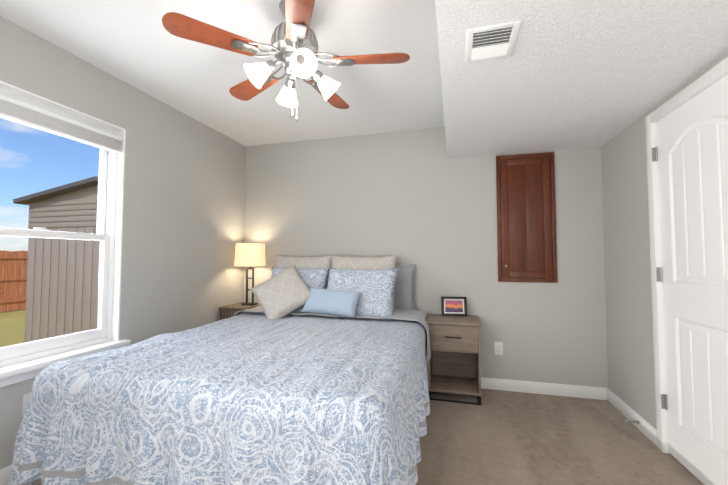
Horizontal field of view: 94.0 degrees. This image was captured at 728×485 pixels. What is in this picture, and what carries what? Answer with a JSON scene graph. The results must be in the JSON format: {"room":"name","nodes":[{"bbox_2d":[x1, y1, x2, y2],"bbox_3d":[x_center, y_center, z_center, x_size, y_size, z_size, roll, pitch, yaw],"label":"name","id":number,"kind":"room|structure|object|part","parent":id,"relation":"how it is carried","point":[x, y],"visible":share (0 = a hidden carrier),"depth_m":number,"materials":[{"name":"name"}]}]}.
{"room":"bedroom","nodes":[
{"label":"bedroom","id":0,"kind":"room"},
{"bbox_2d":[0,16,245,469],"bbox_3d":[-1.924,0.054,2.004,0.180,2.460,4.160,-1,-3,15],"label":"wall","id":1,"kind":"structure","parent":0,"point":[184,208],"depth_m":2.70,"materials":[{"name":"grey paint"}]},
{"bbox_2d":[0,465,11,484],"bbox_3d":[-1.828,1.232,1.927,0.018,0.100,3.800,-1,-3,15],"label":"baseboard","id":2,"kind":"structure","parent":1,"relation":"attached to","point":[5,473],"depth_m":1.77,"materials":[{"name":"white wood"}]},
{"bbox_2d":[22,392,31,415],"bbox_3d":[-1.856,0.890,1.887,0.008,0.116,0.072,-1,-3,15],"label":"electrical outlet","id":3,"kind":"object","parent":1,"relation":"attached to","point":[26,401],"visible":0.4,"depth_m":1.86,"materials":[{"name":"white plastic"}]},
{"bbox_2d":[0,81,125,366],"bbox_3d":[-1.913,-0.081,1.991,0.150,1.510,0.930,-1,-3,15],"label":"window","id":4,"kind":"structure","parent":1,"relation":"in","point":[109,219],"depth_m":2.34,"materials":[{"name":"white plastic"}]},
{"bbox_3d":[-1.939,-0.079,1.998,0.043,1.385,0.798,-1,-3,15],"label":"glass","id":5,"kind":"part","parent":4,"relation":"part of","materials":[{"name":"clear glass"}]},
{"bbox_2d":[0,94,122,153],"bbox_3d":[-1.862,-0.383,1.991,0.060,0.773,0.900,-1,-3,15],"label":"window blind","id":6,"kind":"object","parent":4,"relation":"attached to","point":[18,111],"visible":1,"depth_m":2.03,"materials":[{"name":"white plastic"}]},
{"bbox_2d":[0,339,130,386],"bbox_3d":[-1.843,0.714,1.938,0.115,0.087,1.020,-1,-3,15],"label":"window sill","id":7,"kind":"structure","parent":1,"relation":"attached to","point":[20,372],"depth_m":1.91,"materials":[{"name":"white"}]},
{"bbox_2d":[0,0,444,145],"bbox_3d":[0.211,-1.259,1.490,4.600,0.120,4.160,-1,-3,15],"label":"ceiling","id":8,"kind":"structure","parent":0,"point":[136,44],"depth_m":2.16,"materials":[{"name":"white paint"}]},
{"bbox_2d":[162,0,409,121],"bbox_3d":[-0.322,-0.893,1.730,1.092,0.590,1.081,-1,-3,15],"label":"ceiling fan","id":9,"kind":"object","parent":8,"relation":"hanging from","point":[294,48],"visible":1,"depth_m":1.62,"materials":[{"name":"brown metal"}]},
{"bbox_3d":[-0.335,-1.040,1.724,0.579,0.297,0.572,-1,-3,15],"label":"motor","id":10,"kind":"part","parent":9,"relation":"part of","materials":[{"name":"silver metal"}]},
{"bbox_2d":[35,388,703,484],"bbox_3d":[0.211,1.288,1.378,4.600,0.060,4.160,-1,-3,15],"label":"floor","id":11,"kind":"structure","parent":0,"point":[498,437],"depth_m":2.16,"materials":[{"name":"carpet"}]},
{"bbox_2d":[8,254,430,484],"bbox_3d":[-0.490,0.686,2.385,1.864,1.230,2.240,-1,-3,15],"label":"bed","id":12,"kind":"object","parent":11,"relation":"on","point":[311,370],"visible":0.98,"depth_m":1.48,"materials":[{"name":"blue fabric"}]},
{"bbox_2d":[262,267,329,315],"bbox_3d":[-0.644,0.463,3.212,0.614,0.449,0.302,-1,-3,15],"label":"pillow","id":13,"kind":"object","parent":12,"relation":"on","point":[313,278],"depth_m":3.16,"materials":[{"name":"beige fabric"}]},
{"bbox_2d":[275,254,333,288],"bbox_3d":[-0.628,0.422,3.428,0.660,0.611,0.224,-1,-3,15],"label":"pillow","id":14,"kind":"object","parent":12,"relation":"on","point":[325,262],"depth_m":3.39,"materials":[{"name":"beige fabric"}]},
{"bbox_2d":[320,268,397,320],"bbox_3d":[-0.047,0.455,3.043,0.691,0.442,0.312,-1,-3,15],"label":"pillow","id":15,"kind":"object","parent":12,"relation":"on","point":[374,287],"depth_m":2.97,"materials":[{"name":"blue fabric"}]},
{"bbox_2d":[331,254,397,310],"bbox_3d":[-0.022,0.414,3.255,0.680,0.609,0.232,-1,-3,15],"label":"pillow","id":16,"kind":"object","parent":12,"relation":"on","point":[382,262],"depth_m":3.22,"materials":[{"name":"fabric"}]},
{"bbox_2d":[394,264,415,309],"bbox_3d":[0.192,0.456,3.297,0.620,0.497,0.147,-1,-3,15],"label":"pillow","id":17,"kind":"object","parent":12,"relation":"on","point":[404,283],"depth_m":3.20,"materials":[{"name":"grey fabric"}]},
{"bbox_2d":[219,302,260,319],"bbox_3d":[-1.252,1.002,3.520,0.306,0.700,0.407,-1,-3,15],"label":"nightstand","id":18,"kind":"object","parent":11,"relation":"on","point":[228,311],"visible":0.12,"depth_m":3.38,"materials":[{"name":"brown wood"}]},
{"bbox_2d":[234,243,265,305],"bbox_3d":[-1.197,0.327,3.569,0.316,0.652,0.316,-1,-3,15],"label":"table lamp","id":19,"kind":"object","parent":18,"relation":"on","point":[250,254],"visible":0.94,"depth_m":3.46,"materials":[{"name":"beige fabric"}]},
{"bbox_3d":[-1.197,0.131,3.578,0.316,0.235,0.316,-1,-3,15],"label":"lamp shade","id":20,"kind":"part","parent":19,"relation":"part of","materials":[{"name":"beige fabric"}]},
{"bbox_2d":[426,314,480,404],"bbox_3d":[0.785,0.998,2.977,0.446,0.660,0.402,-1,-3,15],"label":"nightstand","id":21,"kind":"object","parent":11,"relation":"on","point":[454,364],"visible":0.92,"depth_m":2.86,"materials":[{"name":"brown wood"}]},
{"bbox_2d":[441,296,466,315],"bbox_3d":[0.827,0.586,3.135,0.225,0.174,0.095,0,-3,7],"label":"picture frame","id":22,"kind":"object","parent":21,"relation":"on","point":[453,306],"visible":1,"depth_m":3.11,"materials":[{"name":"black metal"}]},
{"bbox_2d":[243,127,607,387],"bbox_3d":[0.812,0.112,3.331,4.420,2.460,0.180,-1,-3,15],"label":"wall","id":23,"kind":"structure","parent":0,"point":[423,203],"depth_m":3.25,"materials":[{"name":"grey paint"}]},
{"bbox_2d":[494,342,502,354],"bbox_3d":[1.223,0.963,3.086,0.072,0.116,0.008,-1,-3,15],"label":"electrical outlet","id":24,"kind":"object","parent":23,"relation":"attached to","point":[498,348],"visible":1,"depth_m":3.08,"materials":[{"name":"white plastic"}]},
{"bbox_2d":[496,152,556,282],"bbox_3d":[1.456,-0.225,3.053,0.485,1.160,0.052,-1,-3,15],"label":"cabinet","id":25,"kind":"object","parent":23,"relation":"attached to","point":[531,183],"depth_m":3.06,"materials":[{"name":"brown wood"}]},
{"bbox_2d":[481,377,605,399],"bbox_3d":[0.367,1.292,3.298,3.490,0.100,0.014,-1,-3,15],"label":"baseboard","id":26,"kind":"structure","parent":23,"relation":"attached to","point":[599,393],"depth_m":2.97,"materials":[{"name":"white wood"}]},
{"bbox_2d":[435,0,727,158],"bbox_3d":[1.373,-1.058,1.170,2.195,0.310,3.800,-1,-3,15],"label":"ceiling","id":27,"kind":"structure","parent":0,"point":[574,74],"depth_m":1.71,"materials":[{"name":"white paint"}]},
{"bbox_2d":[465,20,520,62],"bbox_3d":[0.564,-0.882,1.514,0.210,0.011,0.250,-1,-3,15],"label":"ceiling vent","id":28,"kind":"object","parent":27,"relation":"in","point":[491,42],"visible":1,"depth_m":1.50,"materials":[{"name":"white metal"}]},
{"bbox_2d":[601,52,727,428],"bbox_3d":[1.622,0.013,1.057,0.120,2.460,3.800,-1,-3,15],"label":"wall","id":29,"kind":"structure","parent":0,"point":[630,348],"depth_m":2.48,"materials":[{"name":"grey paint"}]},
{"bbox_2d":[606,388,656,445],"bbox_3d":[1.948,1.257,2.492,0.018,0.100,0.715,-1,-3,15],"label":"baseboard","id":30,"kind":"structure","parent":29,"relation":"attached to","point":[648,430],"depth_m":2.44,"materials":[{"name":"white wood"}]},
{"bbox_2d":[645,57,727,453],"bbox_3d":[1.702,0.199,1.379,0.136,2.117,1.644,-1,-3,15],"label":"door frame","id":31,"kind":"structure","parent":29,"relation":"attached to","point":[712,76],"depth_m":2.12,"materials":[{"name":"white wood"}]},
{"bbox_2d":[652,147,667,409],"bbox_3d":[1.713,0.192,1.714,0.071,1.630,0.864,-1,-3,15],"label":"door hinges","id":32,"kind":"object","parent":31,"relation":"attached to","point":[659,279],"depth_m":2.12,"materials":[{"name":"silver metal"}]},
{"bbox_2d":[656,75,727,484],"bbox_3d":[1.778,0.242,1.750,0.034,2.043,0.756,-1,-3,15],"label":"closet door leaf","id":33,"kind":"structure","parent":29,"relation":"in","point":[692,144],"depth_m":1.82,"materials":[{"name":"white"}]},
{"label":"outside","id":34,"kind":"structure","parent":0,"visible":0},
{"bbox_2d":[0,309,25,346],"bbox_3d":[-73.049,3.490,40.111,156.950,0.835,280.000,-1,-3,15],"label":"lawn","id":35,"kind":"structure","parent":34,"point":[14,334],"depth_m":7.39,"materials":[{"name":"green plant"}]},
{"bbox_2d":[0,250,27,311],"bbox_3d":[-7.382,1.683,21.603,0.257,1.900,54.140,-1,-3,15],"label":"fence","id":36,"kind":"object","parent":35,"relation":"on","point":[9,301],"depth_m":10.20,"materials":[{"name":"brown wood"}]},
{"bbox_2d":[13,176,99,342],"bbox_3d":[-3.504,0.499,6.319,3.336,2.789,3.050,-1,-3,15],"label":"shed","id":37,"kind":"object","parent":35,"relation":"on","point":[46,313],"depth_m":5.18,"materials":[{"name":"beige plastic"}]}
]}

